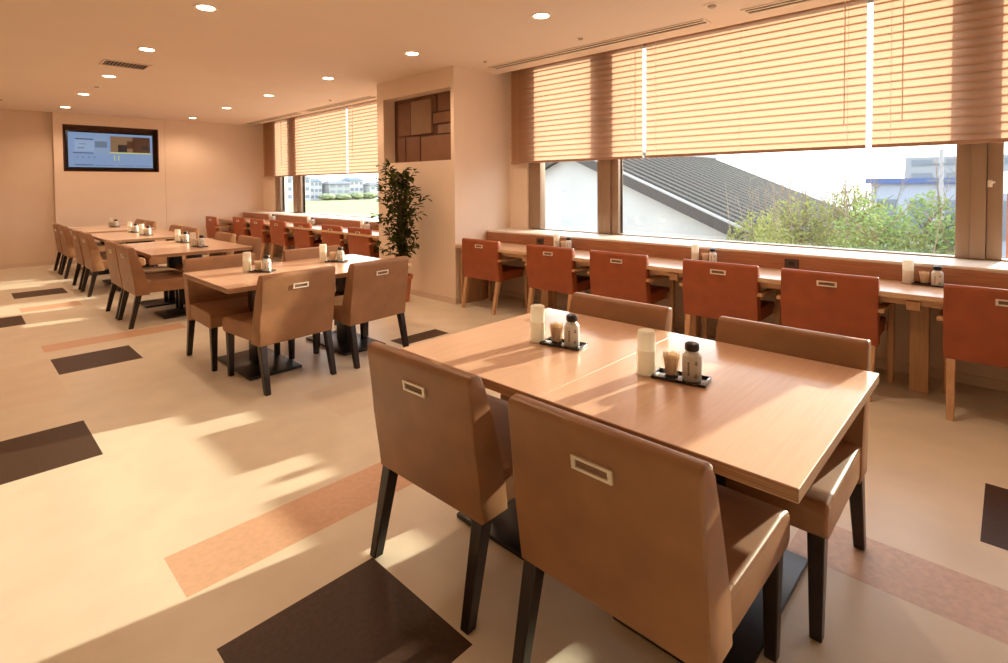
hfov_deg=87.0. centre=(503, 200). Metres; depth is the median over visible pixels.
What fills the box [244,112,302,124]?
ceiling vent
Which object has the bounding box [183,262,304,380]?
dining table
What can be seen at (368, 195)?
tree
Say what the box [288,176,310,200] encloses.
house
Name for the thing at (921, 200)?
tree
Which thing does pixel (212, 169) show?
wall
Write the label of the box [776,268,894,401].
armchair
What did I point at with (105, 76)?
recessed light
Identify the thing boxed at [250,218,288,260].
armchair
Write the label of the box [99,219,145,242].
dining chair
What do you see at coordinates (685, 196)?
building
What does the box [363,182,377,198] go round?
house
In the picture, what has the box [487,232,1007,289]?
backsplash
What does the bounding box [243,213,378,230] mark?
backsplash
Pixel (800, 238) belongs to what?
tree
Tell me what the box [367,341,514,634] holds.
dining chair
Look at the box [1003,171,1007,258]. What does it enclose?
house
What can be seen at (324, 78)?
recessed light
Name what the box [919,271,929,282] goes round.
toothpicks
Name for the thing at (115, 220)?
sauce bottle
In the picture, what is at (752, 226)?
tree
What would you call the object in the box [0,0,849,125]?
ceiling
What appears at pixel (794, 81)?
blind
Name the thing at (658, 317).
dining chair
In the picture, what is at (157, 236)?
dining table
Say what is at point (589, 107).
blind
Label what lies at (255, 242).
dining chair
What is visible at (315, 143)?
blind
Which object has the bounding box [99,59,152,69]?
ceiling vent
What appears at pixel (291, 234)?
wall
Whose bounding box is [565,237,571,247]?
sauce bottle
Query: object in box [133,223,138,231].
sauce bottle
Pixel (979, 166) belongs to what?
window
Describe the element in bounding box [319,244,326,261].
napkin holder
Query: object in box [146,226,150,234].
sauce bottle
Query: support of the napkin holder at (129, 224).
on the dining table at (108, 282)
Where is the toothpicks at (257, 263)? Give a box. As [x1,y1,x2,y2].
[254,260,261,269]
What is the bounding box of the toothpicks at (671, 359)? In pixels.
[662,350,679,374]
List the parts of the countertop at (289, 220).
support post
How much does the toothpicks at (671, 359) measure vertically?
0.078 m
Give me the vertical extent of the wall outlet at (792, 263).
0.066 m
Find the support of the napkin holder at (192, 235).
on the dining table at (187, 251)
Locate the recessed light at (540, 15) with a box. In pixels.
[531,12,551,19]
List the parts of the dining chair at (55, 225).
leg, backrest, leg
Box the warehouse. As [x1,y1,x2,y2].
[865,178,1006,258]
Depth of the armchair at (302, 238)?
8.85 m
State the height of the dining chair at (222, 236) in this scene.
0.803 m
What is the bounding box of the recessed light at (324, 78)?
[321,77,334,79]
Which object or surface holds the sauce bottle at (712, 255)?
on the tray
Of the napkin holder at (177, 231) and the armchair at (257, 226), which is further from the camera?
the armchair at (257, 226)
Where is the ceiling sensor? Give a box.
[703,2,720,8]
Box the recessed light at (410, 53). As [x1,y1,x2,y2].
[404,51,420,55]
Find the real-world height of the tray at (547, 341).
0.012 m
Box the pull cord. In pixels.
[508,78,509,186]
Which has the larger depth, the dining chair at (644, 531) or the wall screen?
the wall screen
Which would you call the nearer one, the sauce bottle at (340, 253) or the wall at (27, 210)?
the sauce bottle at (340, 253)
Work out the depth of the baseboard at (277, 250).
11.25 m
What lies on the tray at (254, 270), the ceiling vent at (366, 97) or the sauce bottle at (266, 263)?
the sauce bottle at (266, 263)
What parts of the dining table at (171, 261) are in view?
plate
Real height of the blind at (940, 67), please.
1.340 m
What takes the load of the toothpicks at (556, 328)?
in the cup
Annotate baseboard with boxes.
[0,260,76,268]
[261,246,282,252]
[410,289,499,304]
[500,289,1007,391]
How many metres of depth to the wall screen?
10.24 m
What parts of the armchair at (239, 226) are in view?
backrest, leg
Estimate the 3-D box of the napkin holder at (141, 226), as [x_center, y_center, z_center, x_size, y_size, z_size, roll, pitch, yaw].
[-5.219,0.419,7.646,0.082,0.160,0.082,1,2,44]
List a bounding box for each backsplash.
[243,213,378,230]
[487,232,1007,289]
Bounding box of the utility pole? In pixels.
[921,149,955,254]
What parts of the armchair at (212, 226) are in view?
backrest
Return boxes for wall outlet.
[536,238,543,243]
[784,259,798,267]
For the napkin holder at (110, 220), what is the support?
on the dining table at (106, 226)
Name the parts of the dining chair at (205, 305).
leg, leg, backrest, seat, leg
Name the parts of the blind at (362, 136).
rail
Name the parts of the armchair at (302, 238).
backrest, seat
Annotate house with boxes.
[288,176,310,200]
[310,178,321,199]
[322,181,350,199]
[339,178,363,198]
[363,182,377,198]
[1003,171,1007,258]
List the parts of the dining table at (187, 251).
plate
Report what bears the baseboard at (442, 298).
attached to the wall pillar
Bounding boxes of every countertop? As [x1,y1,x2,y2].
[219,213,378,254]
[455,232,1007,393]
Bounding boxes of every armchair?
[206,216,233,237]
[232,217,268,254]
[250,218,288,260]
[269,220,295,262]
[293,222,321,248]
[321,224,348,254]
[347,227,378,257]
[460,238,528,314]
[524,244,590,313]
[587,250,674,332]
[679,259,780,338]
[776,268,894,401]
[936,284,1007,420]
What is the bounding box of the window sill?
[486,228,1007,272]
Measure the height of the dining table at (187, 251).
0.710 m
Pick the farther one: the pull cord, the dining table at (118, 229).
the dining table at (118, 229)
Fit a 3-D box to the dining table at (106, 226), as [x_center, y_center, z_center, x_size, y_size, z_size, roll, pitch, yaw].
[-6.981,0.819,9.320,0.755,0.710,0.987,1,2,44]
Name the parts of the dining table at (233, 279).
plate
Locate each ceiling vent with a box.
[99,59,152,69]
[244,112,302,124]
[303,96,376,111]
[488,18,710,69]
[741,0,813,14]
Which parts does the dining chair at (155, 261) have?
seat, backrest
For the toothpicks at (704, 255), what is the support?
in the cup
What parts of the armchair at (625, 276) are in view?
handle plate, backrest, armrest, seat, leg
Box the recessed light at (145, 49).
[136,47,156,51]
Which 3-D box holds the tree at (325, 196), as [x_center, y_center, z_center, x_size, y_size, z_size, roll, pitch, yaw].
[-70.310,-1.372,210.795,6.862,2.828,7.044,1,2,44]
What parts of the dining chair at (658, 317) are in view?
seat, backrest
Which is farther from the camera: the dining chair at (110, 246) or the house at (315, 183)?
the house at (315, 183)
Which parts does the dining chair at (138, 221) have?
backrest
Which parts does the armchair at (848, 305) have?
handle plate, backrest, leg, seat, armrest, leg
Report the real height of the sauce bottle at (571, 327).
0.131 m
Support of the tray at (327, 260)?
on the dining table at (341, 344)
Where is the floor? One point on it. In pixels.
(157, 506)
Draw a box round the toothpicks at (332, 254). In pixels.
[330,251,335,259]
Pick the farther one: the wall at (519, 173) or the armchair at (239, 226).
the armchair at (239, 226)
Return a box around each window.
[275,106,377,217]
[529,0,1007,261]
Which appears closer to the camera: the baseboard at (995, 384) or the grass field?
the baseboard at (995, 384)
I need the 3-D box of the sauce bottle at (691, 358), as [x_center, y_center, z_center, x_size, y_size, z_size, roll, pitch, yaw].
[0.648,0.552,1.830,0.065,0.131,0.066,0,2,9]
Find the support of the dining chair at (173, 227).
on the floor
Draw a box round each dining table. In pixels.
[68,224,138,268]
[78,226,155,274]
[91,230,172,284]
[96,232,189,291]
[123,238,225,307]
[135,242,251,318]
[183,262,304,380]
[278,254,411,355]
[400,308,677,560]
[538,334,878,662]
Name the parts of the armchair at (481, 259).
leg, backrest, leg, leg, armrest, seat, leg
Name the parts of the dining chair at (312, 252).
backrest, leg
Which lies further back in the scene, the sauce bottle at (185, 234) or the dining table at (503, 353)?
the sauce bottle at (185, 234)
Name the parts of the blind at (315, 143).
rail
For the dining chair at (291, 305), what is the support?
on the floor
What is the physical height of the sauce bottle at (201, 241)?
0.131 m
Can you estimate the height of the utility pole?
7.000 m
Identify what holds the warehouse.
on the ground
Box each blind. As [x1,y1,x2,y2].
[263,106,347,176]
[347,100,377,173]
[511,44,643,163]
[645,0,867,157]
[871,0,1007,147]
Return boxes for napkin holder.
[108,218,112,225]
[127,222,131,231]
[139,224,143,234]
[174,229,179,241]
[189,232,195,245]
[243,252,250,271]
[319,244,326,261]
[360,220,363,227]
[530,304,544,342]
[554,234,558,246]
[637,328,654,375]
[691,244,698,259]
[902,259,913,282]
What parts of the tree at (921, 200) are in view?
crown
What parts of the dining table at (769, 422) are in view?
plate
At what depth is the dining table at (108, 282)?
7.90 m
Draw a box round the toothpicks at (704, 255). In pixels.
[701,253,707,260]
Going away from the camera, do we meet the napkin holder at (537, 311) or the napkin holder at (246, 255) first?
the napkin holder at (537, 311)
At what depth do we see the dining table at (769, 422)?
1.62 m
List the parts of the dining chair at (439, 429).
leg, handle plate, backrest, leg, seat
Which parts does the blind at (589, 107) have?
rail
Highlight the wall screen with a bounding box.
[65,130,154,169]
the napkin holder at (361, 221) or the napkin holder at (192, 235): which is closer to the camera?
the napkin holder at (192, 235)
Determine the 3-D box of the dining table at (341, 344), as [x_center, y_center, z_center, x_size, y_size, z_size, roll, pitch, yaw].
[-1.417,0.910,4.715,0.987,0.710,0.755,1,2,44]
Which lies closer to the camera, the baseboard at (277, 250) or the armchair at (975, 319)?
the armchair at (975, 319)
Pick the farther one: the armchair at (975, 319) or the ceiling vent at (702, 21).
the ceiling vent at (702, 21)
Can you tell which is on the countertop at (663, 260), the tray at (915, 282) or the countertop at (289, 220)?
the tray at (915, 282)
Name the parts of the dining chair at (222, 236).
seat, leg, backrest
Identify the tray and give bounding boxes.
[248,269,275,272]
[325,260,347,261]
[539,337,587,350]
[651,367,711,387]
[911,281,943,287]
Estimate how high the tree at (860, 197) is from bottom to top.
6.412 m
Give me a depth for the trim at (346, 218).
9.77 m
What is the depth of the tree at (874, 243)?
9.47 m
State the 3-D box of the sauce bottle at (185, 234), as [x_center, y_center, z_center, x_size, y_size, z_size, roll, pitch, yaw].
[-3.925,0.450,6.546,0.065,0.131,0.066,-2,2,-37]
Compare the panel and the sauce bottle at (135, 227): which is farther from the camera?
the sauce bottle at (135, 227)
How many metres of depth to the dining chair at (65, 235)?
8.19 m
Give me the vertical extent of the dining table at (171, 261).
0.710 m
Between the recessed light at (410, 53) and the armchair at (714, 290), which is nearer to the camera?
the armchair at (714, 290)
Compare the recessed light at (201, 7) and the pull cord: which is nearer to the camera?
the recessed light at (201, 7)
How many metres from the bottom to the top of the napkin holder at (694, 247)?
0.160 m
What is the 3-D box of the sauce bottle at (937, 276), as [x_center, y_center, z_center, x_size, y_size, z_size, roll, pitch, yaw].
[2.841,0.494,3.479,0.065,0.131,0.066,1,2,32]
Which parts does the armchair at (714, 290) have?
leg, leg, handle plate, backrest, armrest, seat, leg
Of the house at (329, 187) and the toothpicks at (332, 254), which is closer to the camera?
the toothpicks at (332, 254)
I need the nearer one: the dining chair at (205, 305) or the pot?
the dining chair at (205, 305)
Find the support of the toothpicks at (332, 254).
in the cup
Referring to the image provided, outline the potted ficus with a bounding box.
[370,159,431,301]
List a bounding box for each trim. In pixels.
[62,124,158,171]
[244,211,378,222]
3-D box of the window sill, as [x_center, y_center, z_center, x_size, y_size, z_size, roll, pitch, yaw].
[2.608,0.438,4.239,7.280,0.050,0.575,1,2,44]
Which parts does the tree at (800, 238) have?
crown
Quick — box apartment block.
[905,154,1007,177]
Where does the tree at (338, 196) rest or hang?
on the ground
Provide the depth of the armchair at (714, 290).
4.06 m
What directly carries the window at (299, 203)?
in the wall at (291, 234)
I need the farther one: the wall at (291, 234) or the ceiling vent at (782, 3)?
the wall at (291, 234)
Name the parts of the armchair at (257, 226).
backrest, leg, seat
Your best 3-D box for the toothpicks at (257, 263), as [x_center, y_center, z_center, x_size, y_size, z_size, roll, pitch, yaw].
[-1.968,0.519,4.248,0.057,0.078,0.058,0,2,0]
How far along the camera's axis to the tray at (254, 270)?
4.21 m
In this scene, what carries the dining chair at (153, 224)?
on the floor
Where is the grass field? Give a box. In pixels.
[288,199,378,216]
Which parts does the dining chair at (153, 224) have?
backrest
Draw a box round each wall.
[0,109,55,264]
[51,112,287,260]
[261,123,276,211]
[261,231,378,249]
[500,256,1007,380]
[509,72,528,228]
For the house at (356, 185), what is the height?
9.300 m
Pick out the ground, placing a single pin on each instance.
(815, 195)
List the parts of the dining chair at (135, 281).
leg, backrest, leg, seat, leg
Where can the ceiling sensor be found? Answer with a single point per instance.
(713, 4)
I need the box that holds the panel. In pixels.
[395,91,450,162]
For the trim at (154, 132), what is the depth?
10.32 m
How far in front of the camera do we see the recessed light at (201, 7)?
4.08 m
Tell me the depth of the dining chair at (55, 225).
8.80 m
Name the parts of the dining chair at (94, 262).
leg, backrest, leg, seat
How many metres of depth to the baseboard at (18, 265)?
9.47 m
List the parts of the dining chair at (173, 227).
backrest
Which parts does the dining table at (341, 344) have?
plate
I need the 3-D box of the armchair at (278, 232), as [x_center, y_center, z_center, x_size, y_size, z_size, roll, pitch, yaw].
[-3.894,0.748,9.630,0.630,0.788,0.542,1,2,44]
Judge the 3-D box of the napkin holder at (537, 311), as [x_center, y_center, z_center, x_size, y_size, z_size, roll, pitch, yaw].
[0.146,0.533,2.297,0.082,0.160,0.082,1,2,44]
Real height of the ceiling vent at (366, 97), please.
0.010 m
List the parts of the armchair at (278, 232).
leg, backrest, seat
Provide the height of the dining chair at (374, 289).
0.803 m
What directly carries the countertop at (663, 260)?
on the floor
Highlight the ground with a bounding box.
[311,191,870,216]
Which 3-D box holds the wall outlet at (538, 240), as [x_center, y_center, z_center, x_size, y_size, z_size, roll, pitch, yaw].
[0.401,0.457,5.925,0.100,0.066,0.013,1,2,44]
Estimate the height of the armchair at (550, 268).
0.788 m
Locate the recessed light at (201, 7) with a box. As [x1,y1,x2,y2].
[193,4,218,11]
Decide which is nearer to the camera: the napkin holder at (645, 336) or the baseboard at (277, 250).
the napkin holder at (645, 336)
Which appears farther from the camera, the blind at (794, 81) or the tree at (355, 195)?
the tree at (355, 195)
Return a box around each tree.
[318,193,335,199]
[335,194,351,199]
[349,192,363,199]
[362,192,377,198]
[725,177,788,243]
[751,152,846,247]
[807,148,910,250]
[825,149,926,252]
[881,150,955,253]
[909,175,955,254]
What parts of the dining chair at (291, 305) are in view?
leg, seat, leg, leg, backrest, handle plate, leg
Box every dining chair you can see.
[53,223,102,273]
[58,225,109,278]
[71,229,105,289]
[79,232,144,296]
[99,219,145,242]
[104,240,180,318]
[116,244,183,329]
[121,220,157,266]
[137,224,183,254]
[144,226,198,266]
[173,231,235,304]
[183,253,279,371]
[222,266,336,395]
[233,235,261,260]
[282,245,368,347]
[312,256,408,368]
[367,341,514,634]
[500,292,671,400]
[508,394,789,662]
[715,316,870,642]
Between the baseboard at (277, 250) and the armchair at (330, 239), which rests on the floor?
the armchair at (330, 239)
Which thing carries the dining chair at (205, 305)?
on the floor
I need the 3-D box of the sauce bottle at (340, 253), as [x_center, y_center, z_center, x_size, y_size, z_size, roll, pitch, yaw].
[-1.473,0.483,4.784,0.065,0.131,0.066,-1,2,-25]
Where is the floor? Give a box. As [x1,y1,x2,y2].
[0,250,1007,662]
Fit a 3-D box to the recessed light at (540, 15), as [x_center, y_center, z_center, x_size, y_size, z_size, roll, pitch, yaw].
[0.304,-1.504,4.336,0.176,0.008,0.176,1,2,44]
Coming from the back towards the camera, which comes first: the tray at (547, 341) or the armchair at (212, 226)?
the armchair at (212, 226)
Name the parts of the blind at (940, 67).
ladder cord, rail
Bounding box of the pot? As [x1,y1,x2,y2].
[406,273,412,301]
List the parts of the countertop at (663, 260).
panel, support post, support post, support post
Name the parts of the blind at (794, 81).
ladder cord, rail, ladder cord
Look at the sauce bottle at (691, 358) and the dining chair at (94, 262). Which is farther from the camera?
the dining chair at (94, 262)
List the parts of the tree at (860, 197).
crown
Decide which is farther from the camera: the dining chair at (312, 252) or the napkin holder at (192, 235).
the napkin holder at (192, 235)
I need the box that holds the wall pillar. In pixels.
[377,66,509,297]
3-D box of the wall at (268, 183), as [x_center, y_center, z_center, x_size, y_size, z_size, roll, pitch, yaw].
[-5.296,-0.767,12.068,0.680,2.024,0.140,1,2,44]
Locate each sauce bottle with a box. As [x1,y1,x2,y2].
[114,219,117,226]
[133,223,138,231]
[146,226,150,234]
[183,232,188,241]
[198,235,204,246]
[262,255,270,270]
[337,247,343,260]
[564,314,579,346]
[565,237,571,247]
[682,341,701,381]
[709,248,716,261]
[931,266,943,285]
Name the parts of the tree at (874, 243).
crown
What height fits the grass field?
0.030 m
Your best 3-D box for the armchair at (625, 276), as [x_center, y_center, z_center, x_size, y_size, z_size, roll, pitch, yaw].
[1.148,0.849,4.833,0.630,0.788,0.542,1,2,44]
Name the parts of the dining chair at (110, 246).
leg, backrest, leg, seat, leg, leg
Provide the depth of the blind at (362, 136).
9.11 m
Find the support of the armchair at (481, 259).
on the floor
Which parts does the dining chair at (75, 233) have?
leg, backrest, leg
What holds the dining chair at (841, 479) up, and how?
on the floor
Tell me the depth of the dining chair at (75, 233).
7.41 m
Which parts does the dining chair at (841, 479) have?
backrest, seat, leg, leg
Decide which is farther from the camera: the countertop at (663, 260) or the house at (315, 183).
the house at (315, 183)
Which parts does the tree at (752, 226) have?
crown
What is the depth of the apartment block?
70.55 m
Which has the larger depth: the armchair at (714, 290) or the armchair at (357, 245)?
the armchair at (357, 245)
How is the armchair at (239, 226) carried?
on the floor
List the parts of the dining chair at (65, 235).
leg, backrest, leg, seat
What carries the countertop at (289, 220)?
on the floor
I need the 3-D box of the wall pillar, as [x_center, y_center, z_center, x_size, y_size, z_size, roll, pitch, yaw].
[-0.775,-0.334,7.102,1.590,3.050,1.080,1,2,44]
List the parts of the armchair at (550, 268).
leg, backrest, leg, leg, armrest, seat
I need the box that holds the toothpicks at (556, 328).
[550,321,562,341]
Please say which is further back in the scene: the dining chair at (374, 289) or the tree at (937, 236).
the tree at (937, 236)
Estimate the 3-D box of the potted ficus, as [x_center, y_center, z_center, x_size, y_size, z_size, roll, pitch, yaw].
[-1.204,0.355,6.273,0.774,1.727,0.637,0,2,14]
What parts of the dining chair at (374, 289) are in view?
leg, seat, leg, leg, backrest, handle plate, leg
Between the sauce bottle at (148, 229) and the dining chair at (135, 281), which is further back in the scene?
the sauce bottle at (148, 229)
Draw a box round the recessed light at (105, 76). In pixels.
[100,75,117,77]
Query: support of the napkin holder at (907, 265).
on the countertop at (663, 260)
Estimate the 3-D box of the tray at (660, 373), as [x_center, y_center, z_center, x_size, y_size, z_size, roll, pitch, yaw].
[0.616,0.617,1.847,0.184,0.012,0.096,1,2,33]
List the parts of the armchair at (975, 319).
armrest, leg, leg, backrest, handle plate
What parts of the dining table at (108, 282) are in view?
plate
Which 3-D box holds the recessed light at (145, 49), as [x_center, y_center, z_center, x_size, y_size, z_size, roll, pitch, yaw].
[-3.564,-1.503,5.299,0.176,0.008,0.176,1,2,44]
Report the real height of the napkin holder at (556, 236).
0.160 m
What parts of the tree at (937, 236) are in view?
crown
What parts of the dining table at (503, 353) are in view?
plate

